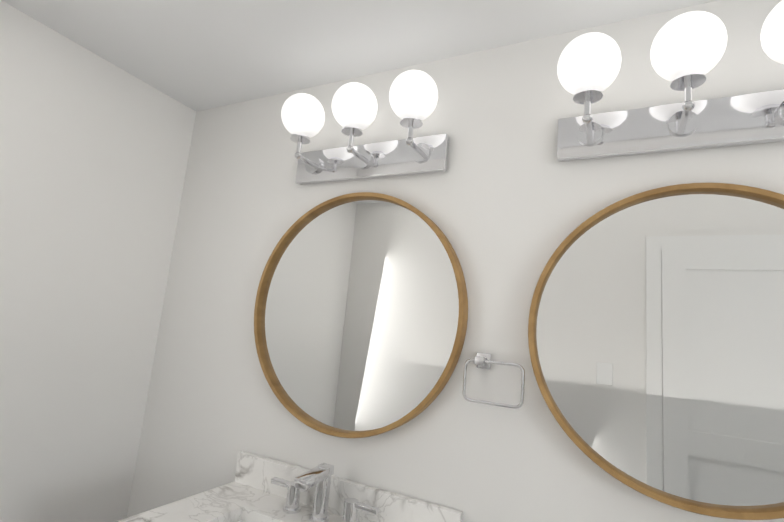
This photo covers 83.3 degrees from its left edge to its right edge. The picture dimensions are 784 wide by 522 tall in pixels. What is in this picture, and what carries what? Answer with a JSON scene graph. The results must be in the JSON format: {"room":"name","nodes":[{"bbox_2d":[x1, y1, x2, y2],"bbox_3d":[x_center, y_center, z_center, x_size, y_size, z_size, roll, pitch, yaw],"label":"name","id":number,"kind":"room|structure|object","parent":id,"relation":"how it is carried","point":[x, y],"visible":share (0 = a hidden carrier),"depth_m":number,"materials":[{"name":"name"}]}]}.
{"room":"bathroom","nodes":[
{"label":"bathroom","id":0,"kind":"room"},
{"bbox_2d":[0,0,195,521],"bbox_3d":[-1.423,0.331,1.256,0.100,2.400,1.530,0,-10,27],"label":"wall","id":1,"kind":"structure","parent":0,"point":[94,151],"depth_m":1.64,"materials":[{"name":"white paint"}]},
{"bbox_2d":[2,0,717,111],"bbox_3d":[0.940,-1.003,0.485,4.990,0.400,3.060,0,-10,27],"label":"ceiling","id":2,"kind":"structure","parent":0,"point":[197,55],"depth_m":1.47,"materials":[{"name":"white paint"}]},
{"bbox_2d":[127,0,783,521],"bbox_3d":[0.357,0.490,1.248,3.280,2.400,0.100,0,-10,27],"label":"wall","id":3,"kind":"structure","parent":0,"point":[507,202],"depth_m":1.37,"materials":[{"name":"white paint"}]},
{"bbox_2d":[254,192,467,437],"bbox_3d":[-0.143,0.163,1.484,0.810,0.810,0.043,0,-10,27],"label":"mirror","id":4,"kind":"object","parent":3,"relation":"attached to","point":[360,315],"visible":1,"depth_m":1.46,"materials":[{"name":"clear glass"}]},
{"bbox_2d":[281,70,448,184],"bbox_3d":[-0.123,-0.455,1.513,0.610,0.293,0.200,0,-10,27],"label":"light","id":5,"kind":"object","parent":3,"relation":"attached to","point":[413,96],"visible":1,"depth_m":1.49,"materials":[{"name":"white glass"}]},
{"bbox_2d":[462,352,524,408],"bbox_3d":[0.285,0.329,1.227,0.169,0.136,0.053,0,-10,27],"label":"towel ring","id":6,"kind":"object","parent":3,"relation":"attached to","point":[482,360],"visible":1,"depth_m":1.22,"materials":[{"name":"silver metal"}]},
{"bbox_2d":[528,183,783,519],"bbox_3d":[0.717,0.185,1.042,0.760,0.760,0.043,0,-10,27],"label":"mirror","id":7,"kind":"object","parent":3,"relation":"attached to","point":[656,333],"visible":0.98,"depth_m":1.06,"materials":[{"name":"clear glass"}]},
{"bbox_2d":[557,0,783,160],"bbox_3d":[0.723,-0.449,1.081,0.610,0.293,0.200,0,-10,27],"label":"light","id":8,"kind":"object","parent":3,"relation":"attached to","point":[687,51],"visible":0.98,"depth_m":1.10,"materials":[{"name":"white glass"}]},
{"bbox_3d":[0.720,1.588,0.095,4.990,0.060,3.000,0,-10,27],"label":"floor","id":9,"kind":"structure","parent":0,"visible":0},
{"bbox_2d":[117,451,462,521],"bbox_3d":[-0.342,1.096,1.087,0.830,1.034,0.573,0,-10,27],"label":"bathroom vanity","id":10,"kind":"object","parent":9,"relation":"on","point":[262,489],"visible":1,"depth_m":1.34,"materials":[{"name":"white stone"}]}
]}

